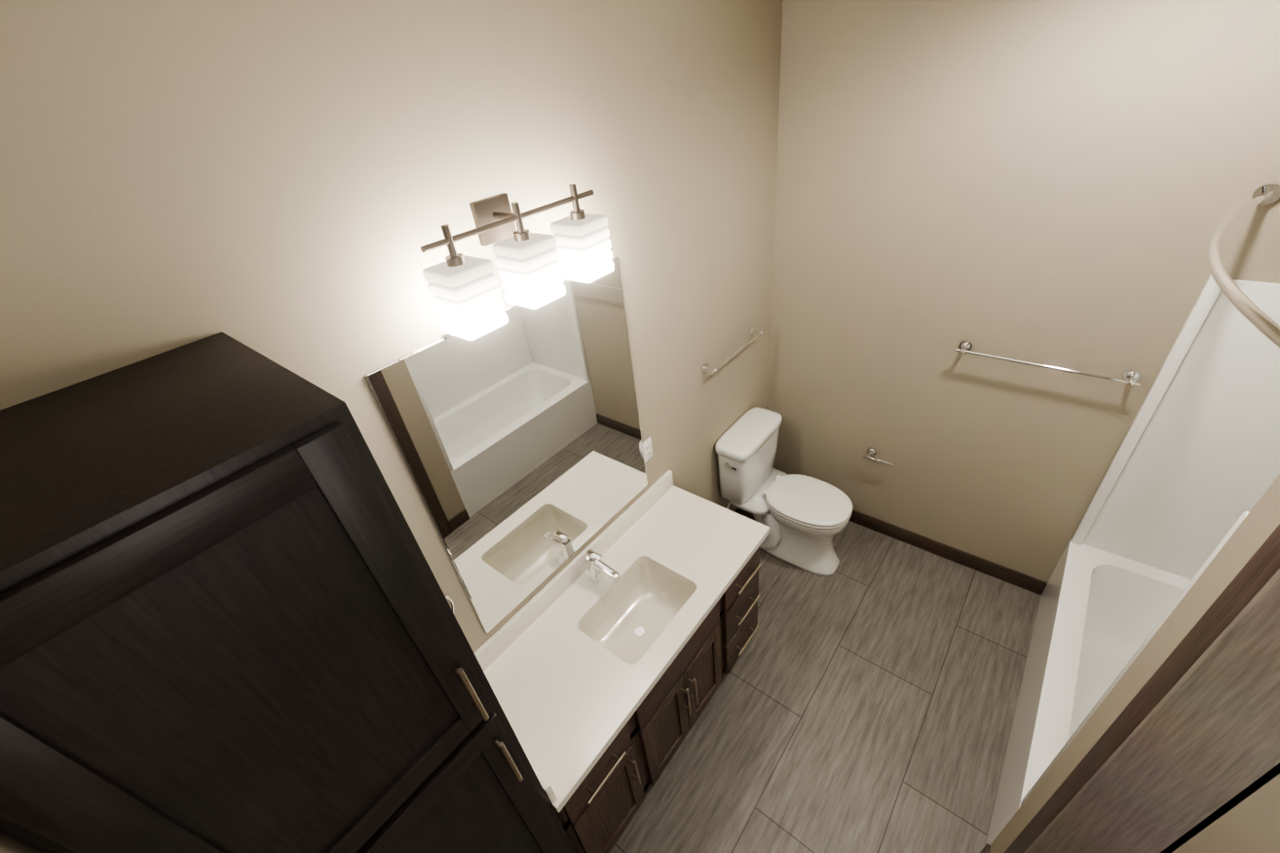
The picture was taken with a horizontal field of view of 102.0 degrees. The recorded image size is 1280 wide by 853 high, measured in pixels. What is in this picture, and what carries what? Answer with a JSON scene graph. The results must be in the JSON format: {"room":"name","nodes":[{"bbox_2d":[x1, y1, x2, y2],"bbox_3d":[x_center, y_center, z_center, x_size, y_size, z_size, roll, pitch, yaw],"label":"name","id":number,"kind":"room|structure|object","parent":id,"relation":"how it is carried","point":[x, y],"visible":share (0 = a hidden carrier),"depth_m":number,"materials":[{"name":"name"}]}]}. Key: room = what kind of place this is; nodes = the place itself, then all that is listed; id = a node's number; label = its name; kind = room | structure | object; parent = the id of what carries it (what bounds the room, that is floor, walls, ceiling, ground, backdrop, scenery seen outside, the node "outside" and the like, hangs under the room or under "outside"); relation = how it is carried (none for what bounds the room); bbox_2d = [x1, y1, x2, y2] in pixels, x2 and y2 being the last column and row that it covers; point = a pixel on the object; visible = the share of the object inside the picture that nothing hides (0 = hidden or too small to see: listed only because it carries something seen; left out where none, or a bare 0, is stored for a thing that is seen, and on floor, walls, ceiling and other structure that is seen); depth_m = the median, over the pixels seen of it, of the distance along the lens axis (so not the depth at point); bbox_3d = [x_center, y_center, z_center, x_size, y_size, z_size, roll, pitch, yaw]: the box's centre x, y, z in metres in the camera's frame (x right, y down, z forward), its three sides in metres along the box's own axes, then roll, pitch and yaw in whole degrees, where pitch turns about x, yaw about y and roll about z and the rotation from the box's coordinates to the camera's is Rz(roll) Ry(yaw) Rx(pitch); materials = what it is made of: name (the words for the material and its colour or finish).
{"room":"bathroom","nodes":[
{"label":"bathroom","id":0,"kind":"room"},
{"bbox_2d":[0,832,43,852],"bbox_3d":[0.156,1.198,0.184,3.350,3.108,0.120,20,43,34],"label":"wall","id":1,"kind":"structure","parent":0,"point":[8,845],"depth_m":0.60,"materials":[{"name":"paint"}]},
{"bbox_2d":[0,0,783,652],"bbox_3d":[-0.223,-0.085,2.095,0.120,3.108,3.240,20,43,34],"label":"wall","id":2,"kind":"structure","parent":0,"point":[292,185],"depth_m":1.21,"materials":[{"name":"paint"}]},
{"bbox_2d":[444,595,454,613],"bbox_3d":[-0.680,0.603,1.671,0.041,0.186,0.155,20,43,34],"label":"towel ring","id":3,"kind":"object","parent":2,"relation":"attached to","point":[449,599],"visible":0.21,"depth_m":1.71,"materials":[{"name":"silver metal"}]},
{"bbox_2d":[365,257,647,634],"bbox_3d":[-0.328,0.073,1.915,0.009,1.122,0.984,20,43,34],"label":"mirror","id":4,"kind":"object","parent":2,"relation":"attached to","point":[517,436],"visible":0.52,"depth_m":1.81,"materials":[{"name":"clear glass"}]},
{"bbox_2d":[420,184,614,340],"bbox_3d":[-0.337,-0.492,1.454,0.184,0.275,0.584,20,43,34],"label":"sconce","id":5,"kind":"object","parent":2,"relation":"attached to","point":[535,270],"visible":1,"depth_m":1.41,"materials":[{"name":"white glass"}]},
{"bbox_2d":[529,761,559,804],"bbox_3d":[-0.472,1.029,1.704,0.531,0.100,0.020,20,43,34],"label":"backsplash","id":6,"kind":"structure","parent":2,"relation":"attached to","point":[546,785],"depth_m":1.56,"materials":[{"name":"white stone"}]},
{"bbox_2d":[473,469,672,672],"bbox_3d":[-0.266,0.609,2.267,0.021,0.100,1.374,20,43,34],"label":"backsplash","id":7,"kind":"structure","parent":2,"relation":"attached to","point":[562,583],"depth_m":2.21,"materials":[{"name":"white stone"}]},
{"bbox_2d":[641,436,653,462],"bbox_3d":[0.036,0.112,2.439,0.008,0.116,0.070,20,43,34],"label":"electrical outlet plate","id":8,"kind":"object","parent":2,"relation":"attached to","point":[647,449],"visible":1,"depth_m":2.44,"materials":[{"name":"white plastic"}]},
{"bbox_2d":[701,326,764,374],"bbox_3d":[0.508,-0.410,2.763,0.078,0.052,0.538,20,43,34],"label":"towel rail","id":9,"kind":"object","parent":2,"relation":"attached to","point":[705,367],"visible":1,"depth_m":2.71,"materials":[{"name":"silver metal"}]},
{"bbox_2d":[734,508,745,515],"bbox_3d":[0.574,0.688,3.480,0.012,0.100,1.078,20,43,34],"label":"baseboard","id":10,"kind":"structure","parent":2,"relation":"attached to","point":[738,510],"depth_m":3.58,"materials":[{"name":"brown wood"}]},
{"bbox_2d":[608,511,1041,852],"bbox_3d":[1.250,1.705,2.069,3.470,0.100,3.240,20,43,34],"label":"floor","id":11,"kind":"structure","parent":0,"point":[864,697],"depth_m":2.47,"materials":[{"name":"grey tile"}]},
{"bbox_2d":[0,332,575,852],"bbox_3d":[-0.659,0.966,1.381,0.607,2.300,0.534,20,43,34],"label":"linen cabinet","id":12,"kind":"object","parent":11,"relation":"on","point":[228,622],"visible":1,"depth_m":0.74,"materials":[{"name":"brown wood"}]},
{"bbox_2d":[553,535,766,852],"bbox_3d":[0.003,1.094,2.382,0.588,0.809,1.359,20,43,34],"label":"bathroom vanity","id":13,"kind":"object","parent":11,"relation":"on","point":[594,816],"depth_m":2.11,"materials":[{"name":"brown wood"}]},
{"bbox_2d":[484,485,769,812],"bbox_3d":[-0.046,0.743,2.151,0.569,0.034,1.374,20,43,34],"label":"countertop","id":14,"kind":"structure","parent":13,"relation":"on","point":[564,692],"depth_m":2.00,"materials":[{"name":"white stone"}]},
{"bbox_2d":[586,548,620,585],"bbox_3d":[-0.156,0.608,2.184,0.162,0.170,0.054,20,43,34],"label":"faucet","id":15,"kind":"object","parent":14,"relation":"on","point":[597,568],"visible":1,"depth_m":2.17,"materials":[{"name":"silver metal"}]},
{"bbox_2d":[586,563,691,660],"bbox_3d":[0.005,0.824,2.191,0.318,0.178,0.453,20,43,34],"label":"sink","id":16,"kind":"object","parent":14,"relation":"in","point":[635,610],"depth_m":2.30,"materials":[{"name":"white ceramic"}]},
{"bbox_2d":[715,407,852,576],"bbox_3d":[0.884,0.435,3.127,0.740,0.848,0.496,20,43,34],"label":"toilet","id":17,"kind":"object","parent":11,"relation":"on","point":[805,519],"visible":0.96,"depth_m":3.06,"materials":[{"name":"white ceramic"}]},
{"bbox_2d":[985,538,1191,845],"bbox_3d":[2.061,1.227,2.118,0.759,0.450,1.453,20,43,34],"label":"bathtub","id":18,"kind":"object","parent":11,"relation":"on","point":[1100,615],"visible":0.4,"depth_m":2.40,"materials":[{"name":"white ceramic"}]},
{"bbox_2d":[767,0,1279,582],"bbox_3d":[1.794,-0.479,2.279,2.580,3.108,0.120,20,43,34],"label":"wall","id":19,"kind":"structure","parent":0,"point":[1068,183],"depth_m":2.22,"materials":[{"name":"paint"}]},
{"bbox_2d":[863,447,893,466],"bbox_3d":[1.415,0.179,3.062,0.169,0.052,0.065,20,43,34],"label":"paper holder","id":20,"kind":"object","parent":19,"relation":"attached to","point":[871,451],"visible":1,"depth_m":3.08,"materials":[{"name":"silver metal"}]},
{"bbox_2d":[849,509,1047,595],"bbox_3d":[1.573,0.654,3.340,1.699,0.100,0.013,20,43,34],"label":"baseboard","id":21,"kind":"structure","parent":19,"relation":"attached to","point":[1001,573],"depth_m":3.11,"materials":[{"name":"brown wood"}]},
{"bbox_2d":[955,340,1141,385],"bbox_3d":[1.777,-0.281,2.295,0.666,0.052,0.078,20,43,34],"label":"towel rail","id":22,"kind":"object","parent":19,"relation":"attached to","point":[1132,377],"visible":1,"depth_m":2.24,"materials":[{"name":"silver metal"}]},
{"bbox_2d":[988,474,1279,852],"bbox_3d":[1.150,0.481,1.023,0.140,3.108,0.245,20,43,34],"label":"wall","id":23,"kind":"structure","parent":0,"point":[1252,533],"depth_m":1.13,"materials":[{"name":"paint"}]},
{"bbox_2d":[1205,183,1279,348],"bbox_3d":[1.542,-0.412,1.287,0.194,0.064,1.466,20,43,34],"label":"rail","id":24,"kind":"object","parent":23,"relation":"attached to","point":[1257,317],"visible":1,"depth_m":1.24,"materials":[{"name":"silver metal"}]},
{"bbox_2d":[1172,774,1279,852],"bbox_3d":[1.791,0.673,0.627,1.410,3.108,0.120,20,43,34],"label":"wall","id":25,"kind":"structure","parent":0,"point":[1251,824],"depth_m":1.16,"materials":[{"name":"paint"}]},
{"bbox_3d":[2.260,0.270,1.115,0.120,3.108,1.455,20,43,34],"label":"wall","id":26,"kind":"structure","parent":0,"visible":0},
{"bbox_2d":[1019,273,1279,807],"bbox_3d":[1.963,0.481,1.597,0.758,1.380,1.453,20,43,34],"label":"bathtub surround","id":27,"kind":"object","parent":26,"relation":"attached to","point":[1192,473],"visible":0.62,"depth_m":2.10,"materials":[{"name":"white plastic"}]},
{"bbox_3d":[0.519,-0.281,-0.244,0.140,0.288,1.300,20,43,34],"label":"wall","id":28,"kind":"structure","parent":0,"visible":0},
{"bbox_2d":[1004,524,1279,852],"bbox_3d":[0.709,0.927,0.641,0.170,2.910,1.387,20,43,34],"label":"door","id":29,"kind":"structure","parent":28,"relation":"attached to","point":[1185,749],"depth_m":1.00,"materials":[{"name":"brown wood"}]}
]}

